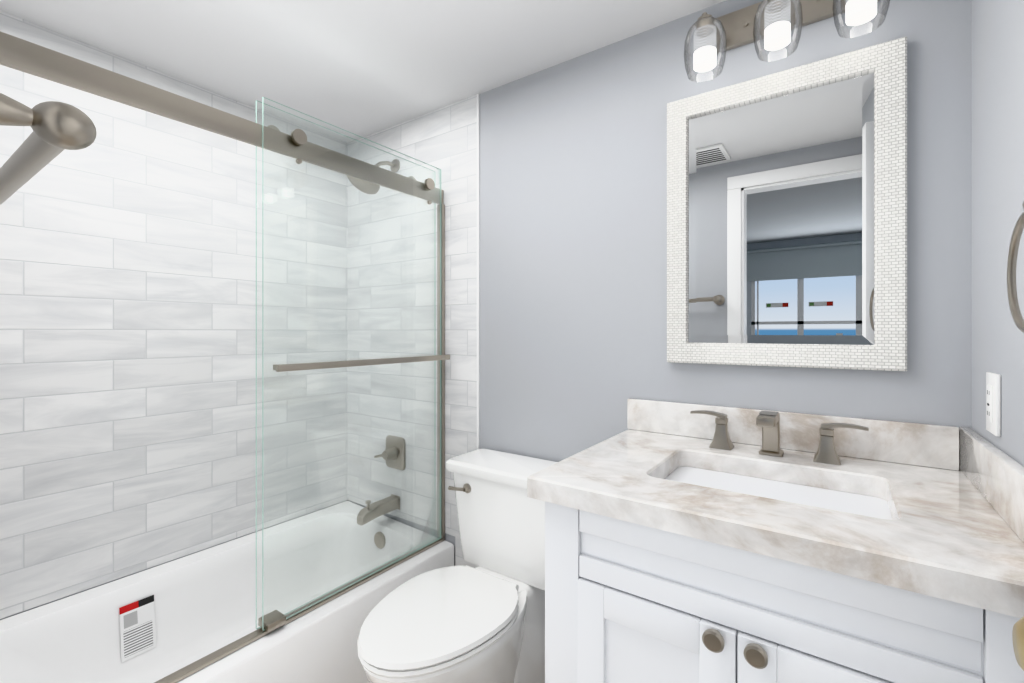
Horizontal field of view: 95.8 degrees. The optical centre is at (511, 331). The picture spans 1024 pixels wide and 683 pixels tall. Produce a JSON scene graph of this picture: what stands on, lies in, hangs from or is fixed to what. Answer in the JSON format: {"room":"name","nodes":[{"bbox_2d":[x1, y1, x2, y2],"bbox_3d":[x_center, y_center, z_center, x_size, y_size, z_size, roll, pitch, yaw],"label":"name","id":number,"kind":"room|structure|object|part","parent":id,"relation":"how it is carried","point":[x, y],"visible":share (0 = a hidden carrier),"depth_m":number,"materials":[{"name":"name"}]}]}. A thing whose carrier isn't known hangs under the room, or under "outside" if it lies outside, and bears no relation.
{"room":"bathroom","nodes":[
{"label":"bathroom","id":0,"kind":"room"},
{"bbox_2d":[0,500,347,619],"bbox_3d":[-1.319,0.129,1.767,0.100,2.170,1.530,0,0,35],"label":"wall","id":1,"kind":"structure","parent":0,"point":[153,566],"depth_m":1.67,"materials":[{"name":"white tile"}]},
{"bbox_2d":[0,10,347,618],"bbox_3d":[-1.247,-0.050,1.777,0.006,1.813,1.430,0,0,35],"label":"tile","id":2,"kind":"structure","parent":1,"relation":"attached to","point":[128,341],"depth_m":1.68,"materials":[{"name":"white tile"}]},
{"bbox_2d":[0,0,725,142],"bbox_3d":[-0.313,-0.981,1.119,2.492,0.050,1.630,0,0,35],"label":"ceiling","id":3,"kind":"structure","parent":0,"point":[363,68],"depth_m":1.53,"materials":[{"name":"white paint"}]},
{"bbox_2d":[348,0,970,565],"bbox_3d":[0.128,0.129,1.745,2.492,2.170,0.100,0,0,35],"label":"wall","id":4,"kind":"structure","parent":0,"point":[572,256],"depth_m":1.50,"materials":[{"name":"grey paint"}]},
{"bbox_2d":[348,94,476,567],"bbox_3d":[-0.487,0.129,2.113,0.850,2.170,0.006,0,0,35],"label":"tiled wall","id":5,"kind":"structure","parent":4,"relation":"attached to","point":[444,139],"depth_m":2.03,"materials":[{"name":"white tile"}]},
{"bbox_2d":[347,159,399,193],"bbox_3d":[-0.610,-0.701,2.044,0.160,0.190,0.247,0,0,35],"label":"shower head","id":6,"kind":"object","parent":5,"relation":"attached to","point":[371,186],"depth_m":2.03},
{"bbox_2d":[357,494,399,525],"bbox_3d":[-0.595,0.784,2.064,0.060,0.090,0.198,0,0,35],"label":"tub spout","id":7,"kind":"object","parent":5,"relation":"attached to","point":[378,510],"depth_m":2.04,"materials":[{"name":"silver metal"}]},
{"bbox_2d":[374,435,405,469],"bbox_3d":[-0.561,0.561,2.121,0.142,0.150,0.064,0,0,35],"label":"tub valve","id":8,"kind":"object","parent":5,"relation":"attached to","point":[399,447],"depth_m":2.11,"materials":[{"name":"silver metal"}]},
{"bbox_2d":[477,94,479,565],"bbox_3d":[-0.136,0.129,1.865,0.010,2.170,0.008,0,0,35],"label":"trim","id":9,"kind":"structure","parent":4,"relation":"attached to","point":[478,271],"depth_m":1.86,"materials":[{"name":"white paint"}]},
{"bbox_2d":[667,36,906,370],"bbox_3d":[0.706,-0.300,1.257,0.559,0.788,0.028,0,0,35],"label":"mirror","id":10,"kind":"object","parent":4,"relation":"attached to","point":[786,218],"visible":0.98,"depth_m":1.22,"materials":[{"name":"white mirror"}]},
{"bbox_3d":[0.705,-0.300,1.256,0.443,0.672,0.002,0,0,35],"label":"glass","id":11,"kind":"part","parent":10,"relation":"part of","materials":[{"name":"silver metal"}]},
{"bbox_2d":[684,0,889,81],"bbox_3d":[0.685,-0.807,1.195,0.454,0.193,0.153,0,0,35],"label":"sconce","id":12,"kind":"object","parent":4,"relation":"attached to","point":[772,23],"visible":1,"depth_m":1.21,"materials":[{"name":"clear glass"}]},
{"bbox_2d":[971,0,1023,466],"bbox_3d":[0.636,0.129,0.390,0.100,2.170,1.530,0,0,35],"label":"wall","id":13,"kind":"structure","parent":0,"point":[997,132],"depth_m":0.87,"materials":[{"name":"grey paint"}]},
{"bbox_2d":[986,372,1000,436],"bbox_3d":[0.916,0.137,0.884,0.011,0.115,0.070,0,0,35],"label":"electrical outlet plate","id":14,"kind":"object","parent":13,"relation":"attached to","point":[993,403],"visible":1,"depth_m":0.87,"materials":[{"name":"white plastic"}]},
{"bbox_2d":[1007,201,1023,332],"bbox_3d":[0.671,-0.092,0.573,0.054,0.192,0.159,0,0,35],"label":"towel ring","id":15,"kind":"object","parent":13,"relation":"attached to","point":[1017,317],"visible":1,"depth_m":0.64,"materials":[{"name":"silver metal"}]},
{"bbox_2d":[1012,616,1023,670],"bbox_3d":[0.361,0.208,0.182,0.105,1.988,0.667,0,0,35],"label":"door knob","id":16,"kind":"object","parent":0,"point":[1018,636],"depth_m":0.43,"materials":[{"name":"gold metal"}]},
{"bbox_3d":[-0.856,1.239,-1.262,4.346,0.050,6.150,0,0,35],"label":"floor","id":17,"kind":"structure","parent":0,"visible":0},
{"bbox_2d":[0,501,453,682],"bbox_3d":[-0.947,1.036,1.566,0.736,0.354,1.426,0,0,35],"label":"bathtub","id":18,"kind":"object","parent":17,"relation":"on","point":[154,624],"visible":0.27,"depth_m":1.59,"materials":[{"name":"white ceramic"}]},
{"bbox_2d":[0,31,449,682],"bbox_3d":[-0.687,0.102,1.380,0.097,1.566,1.418,0,0,35],"label":"shower door","id":19,"kind":"structure","parent":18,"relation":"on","point":[22,55],"depth_m":1.51,"materials":[{"name":"clear glass"}]},
{"bbox_3d":[-0.523,0.094,1.649,0.028,1.550,0.745,0,0,35],"label":"glass","id":20,"kind":"part","parent":19,"relation":"part of","materials":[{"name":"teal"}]},
{"bbox_2d":[357,449,557,682],"bbox_3d":[-0.140,0.839,1.416,0.472,0.749,0.725,0,0,35],"label":"toilet","id":21,"kind":"object","parent":17,"relation":"on","point":[483,621],"visible":0.85,"depth_m":1.42,"materials":[{"name":"white ceramic"}]},
{"bbox_2d":[527,398,1023,682],"bbox_3d":[0.529,0.715,1.019,0.797,0.997,0.620,0,0,35],"label":"bathroom vanity","id":22,"kind":"object","parent":17,"relation":"on","point":[678,549],"visible":1,"depth_m":0.83,"materials":[{"name":"white paint"}]},
{"bbox_2d":[690,410,868,464],"bbox_3d":[0.637,0.257,1.148,0.396,0.112,0.152,0,0,35],"label":"faucet","id":23,"kind":"object","parent":22,"relation":"on","point":[768,422],"visible":1,"depth_m":1.16,"materials":[{"name":"silver metal"}]},
{"bbox_3d":[-0.753,0.129,0.494,2.292,2.170,0.100,0,0,35],"label":"wall","id":24,"kind":"structure","parent":0,"visible":0},
{"bbox_2d":[0,93,96,204],"bbox_3d":[-0.660,-0.180,0.555,0.668,0.058,0.106,0,0,35],"label":"towel bar","id":25,"kind":"object","parent":24,"relation":"attached to","point":[57,127],"visible":1,"depth_m":0.40,"materials":[{"name":"silver metal"}]}
]}

